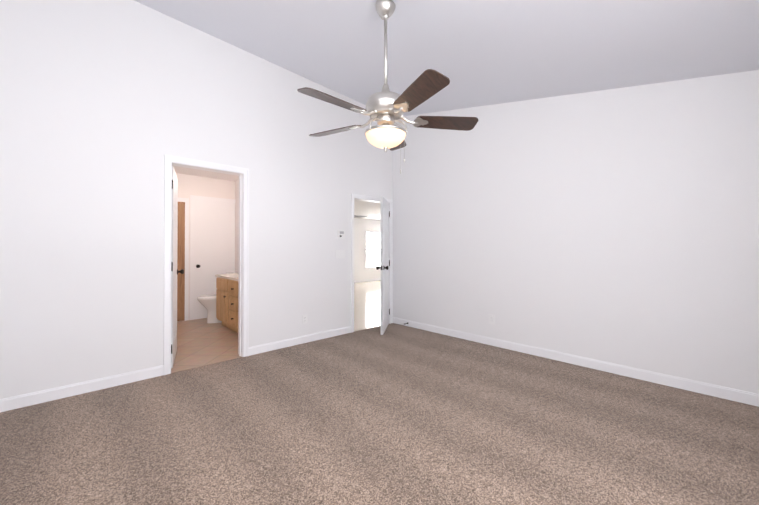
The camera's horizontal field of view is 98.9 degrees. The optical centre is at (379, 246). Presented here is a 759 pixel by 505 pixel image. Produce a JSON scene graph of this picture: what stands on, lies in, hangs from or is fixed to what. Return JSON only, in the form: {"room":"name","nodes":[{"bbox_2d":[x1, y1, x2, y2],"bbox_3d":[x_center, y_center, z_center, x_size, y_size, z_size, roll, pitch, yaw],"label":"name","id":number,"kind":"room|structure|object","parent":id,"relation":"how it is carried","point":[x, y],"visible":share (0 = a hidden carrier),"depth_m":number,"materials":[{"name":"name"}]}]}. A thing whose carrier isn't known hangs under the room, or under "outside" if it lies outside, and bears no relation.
{"room":"empty bedroom","nodes":[
{"label":"empty bedroom","id":0,"kind":"room"},
{"bbox_2d":[0,0,392,398],"bbox_3d":[0.659,-0.532,5.774,10.110,3.537,0.120,0,-1,-44],"label":"wall","id":1,"kind":"structure","parent":0,"point":[106,106],"depth_m":2.93,"materials":[{"name":"white paint"}]},
{"bbox_2d":[0,365,163,411],"bbox_3d":[-2.444,1.170,2.702,1.095,0.092,0.014,0,-1,-44],"label":"baseboard","id":2,"kind":"structure","parent":1,"relation":"attached to","point":[61,392],"depth_m":2.66,"materials":[{"name":"white wood"}]},
{"bbox_2d":[171,166,183,367],"bbox_3d":[-2.223,0.206,3.540,0.275,2.012,0.661,0,-1,-44],"label":"bathroom door","id":3,"kind":"structure","parent":1,"relation":"in","point":[174,269],"depth_m":3.42,"materials":[{"name":"white wood"}]},
{"bbox_2d":[163,154,248,374],"bbox_3d":[-1.806,0.174,3.413,0.800,2.094,0.164,0,-1,-44],"label":"door frame","id":4,"kind":"structure","parent":1,"relation":"attached to","point":[170,161],"depth_m":3.48,"materials":[{"name":"white wood"}]},
{"bbox_2d":[249,326,350,355],"bbox_3d":[-0.939,1.180,4.142,1.470,0.092,0.014,0,-1,-44],"label":"baseboard","id":5,"kind":"structure","parent":1,"relation":"attached to","point":[253,350],"depth_m":4.05,"materials":[{"name":"white wood"}]},
{"bbox_2d":[303,314,307,323],"bbox_3d":[-0.948,0.926,4.139,0.070,0.114,0.008,0,-1,-44],"label":"outlet","id":6,"kind":"object","parent":1,"relation":"attached to","point":[305,319],"visible":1,"depth_m":4.14,"materials":[{"name":"white plastic"}]},
{"bbox_2d":[337,230,344,238],"bbox_3d":[-0.533,-0.172,4.529,0.124,0.124,0.028,0,-1,-44],"label":"light switch","id":7,"kind":"object","parent":1,"relation":"attached to","point":[340,234],"visible":0.98,"depth_m":4.51,"materials":[{"name":"white plastic"}]},
{"bbox_2d":[351,194,392,332],"bbox_3d":[-0.150,0.237,4.995,0.840,1.989,0.164,0,-1,-44],"label":"door frame","id":8,"kind":"structure","parent":1,"relation":"attached to","point":[366,198],"depth_m":4.97,"materials":[{"name":"white wood"}]},
{"bbox_2d":[376,196,389,334],"bbox_3d":[0.094,0.265,4.837,0.612,1.912,0.500,0,-1,-44],"label":"hall door","id":9,"kind":"structure","parent":1,"relation":"in","point":[384,241],"depth_m":4.65,"materials":[{"name":"white wood"}]},
{"bbox_2d":[176,173,234,321],"bbox_3d":[-3.273,0.015,5.455,1.610,2.440,0.100,0,-1,-44],"label":"wall","id":10,"kind":"structure","parent":0,"point":[188,185],"depth_m":5.58,"materials":[{"name":"white paint"}]},
{"bbox_2d":[177,197,188,320],"bbox_3d":[-3.498,0.213,5.147,0.840,2.040,0.031,0,-1,-44],"label":"closet door","id":11,"kind":"structure","parent":10,"relation":"in","point":[183,263],"depth_m":5.37,"materials":[{"name":"brown wood"}]},
{"bbox_2d":[194,313,206,319],"bbox_3d":[-2.920,1.190,5.707,0.740,0.092,0.014,0,-1,-44],"label":"baseboard","id":12,"kind":"structure","parent":10,"relation":"attached to","point":[199,316],"depth_m":5.55,"materials":[{"name":"white wood"}]},
{"bbox_2d":[190,195,235,319],"bbox_3d":[-2.899,0.186,5.691,0.739,2.100,0.073,0,-1,-44],"label":"bathroom door","id":13,"kind":"structure","parent":10,"relation":"in","point":[212,237],"depth_m":5.66,"materials":[{"name":"white paint"}]},
{"bbox_2d":[171,318,241,372],"bbox_3d":[-2.409,1.279,4.543,1.810,0.100,2.600,0,-1,-44],"label":"floor","id":14,"kind":"structure","parent":0,"point":[202,342],"depth_m":4.06,"materials":[{"name":"tile"}]},
{"bbox_2d":[197,272,237,322],"bbox_3d":[-2.610,0.842,5.379,0.739,0.785,0.500,0,-1,-44],"label":"toilet","id":15,"kind":"object","parent":14,"relation":"on","point":[208,302],"visible":0.21,"depth_m":5.20,"materials":[{"name":"white ceramic"}]},
{"bbox_2d":[216,277,237,332],"bbox_3d":[-1.840,0.850,4.689,0.584,0.760,1.500,0,-1,-44],"label":"bathroom vanity","id":16,"kind":"object","parent":14,"relation":"on","point":[227,300],"depth_m":4.72,"materials":[{"name":"brown wood"}]},
{"bbox_2d":[215,273,237,280],"bbox_3d":[-1.830,0.452,4.701,0.557,0.035,1.530,0,-1,-44],"label":"countertop","id":17,"kind":"structure","parent":16,"relation":"on","point":[234,277],"depth_m":4.88,"materials":[{"name":"beige stone"}]},
{"bbox_2d":[235,180,238,271],"bbox_3d":[-1.833,0.013,5.186,0.100,2.440,2.480,0,-1,-44],"label":"wall","id":18,"kind":"structure","parent":0,"point":[236,220],"depth_m":5.92,"materials":[{"name":"white paint"}]},
{"bbox_2d":[354,200,379,219],"bbox_3d":[0.028,-1.063,8.840,6.750,0.080,5.180,0,-1,-44],"label":"ceiling","id":19,"kind":"structure","parent":0,"point":[370,210],"depth_m":8.97,"materials":[{"name":"white paint"}]},
{"bbox_2d":[354,280,380,330],"bbox_3d":[0.069,1.307,8.781,6.750,0.100,5.300,0,-1,-44],"label":"half wall","id":20,"kind":"structure","parent":0,"point":[367,304],"depth_m":6.85,"materials":[{"name":"beige paint"}]},
{"bbox_2d":[354,218,380,279],"bbox_3d":[-1.728,0.129,10.668,6.550,2.280,0.100,0,-1,-44],"label":"wall","id":21,"kind":"structure","parent":0,"point":[361,227],"depth_m":11.66,"materials":[{"name":"white paint"}]},
{"bbox_2d":[354,278,380,282],"bbox_3d":[-1.688,1.223,10.620,6.550,0.092,0.014,0,-1,-44],"label":"baseboard","id":22,"kind":"structure","parent":21,"relation":"attached to","point":[368,280],"depth_m":11.79,"materials":[{"name":"white wood"}]},
{"bbox_2d":[365,231,380,268],"bbox_3d":[-0.153,0.119,12.132,1.090,1.380,0.100,0,-1,-44],"label":"window","id":23,"kind":"structure","parent":21,"relation":"in","point":[372,250],"depth_m":12.08,"materials":[{"name":"white"}]},
{"bbox_2d":[0,323,758,504],"bbox_3d":[0.273,1.262,2.114,4.510,0.100,4.620,0,-1,-44],"label":"floor carpet","id":24,"kind":"object","parent":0,"point":[396,414],"visible":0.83,"depth_m":2.08,"materials":[{"name":"brown carpet"}]},
{"bbox_2d":[134,0,758,180],"bbox_3d":[-0.625,-1.890,3.074,4.510,1.396,7.220,0,-1,-44],"label":"ceiling","id":25,"kind":"structure","parent":0,"point":[477,53],"depth_m":2.75,"materials":[{"name":"white paint"}]},
{"bbox_2d":[297,0,477,173],"bbox_3d":[0.009,-1.194,2.386,1.302,1.249,1.358,0,-1,-44],"label":"fan","id":26,"kind":"object","parent":25,"relation":"hanging from","point":[385,109],"visible":1,"depth_m":2.32,"materials":[{"name":"brown wood"}]},
{"bbox_2d":[393,70,758,393],"bbox_3d":[1.860,-0.456,3.642,0.120,3.358,4.620,0,-1,-44],"label":"wall","id":27,"kind":"structure","parent":0,"point":[619,226],"depth_m":3.22,"materials":[{"name":"white paint"}]},
{"bbox_2d":[489,314,493,323],"bbox_3d":[1.392,0.905,4.030,0.008,0.114,0.070,0,-1,-44],"label":"outlet","id":28,"kind":"object","parent":27,"relation":"attached to","point":[491,319],"visible":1,"depth_m":4.03,"materials":[{"name":"white plastic"}]},
{"bbox_2d":[393,317,758,406],"bbox_3d":[1.770,1.177,3.629,0.014,0.092,4.500,0,-1,-44],"label":"baseboard","id":29,"kind":"structure","parent":27,"relation":"attached to","point":[727,393],"depth_m":3.15,"materials":[{"name":"white wood"}]}
]}

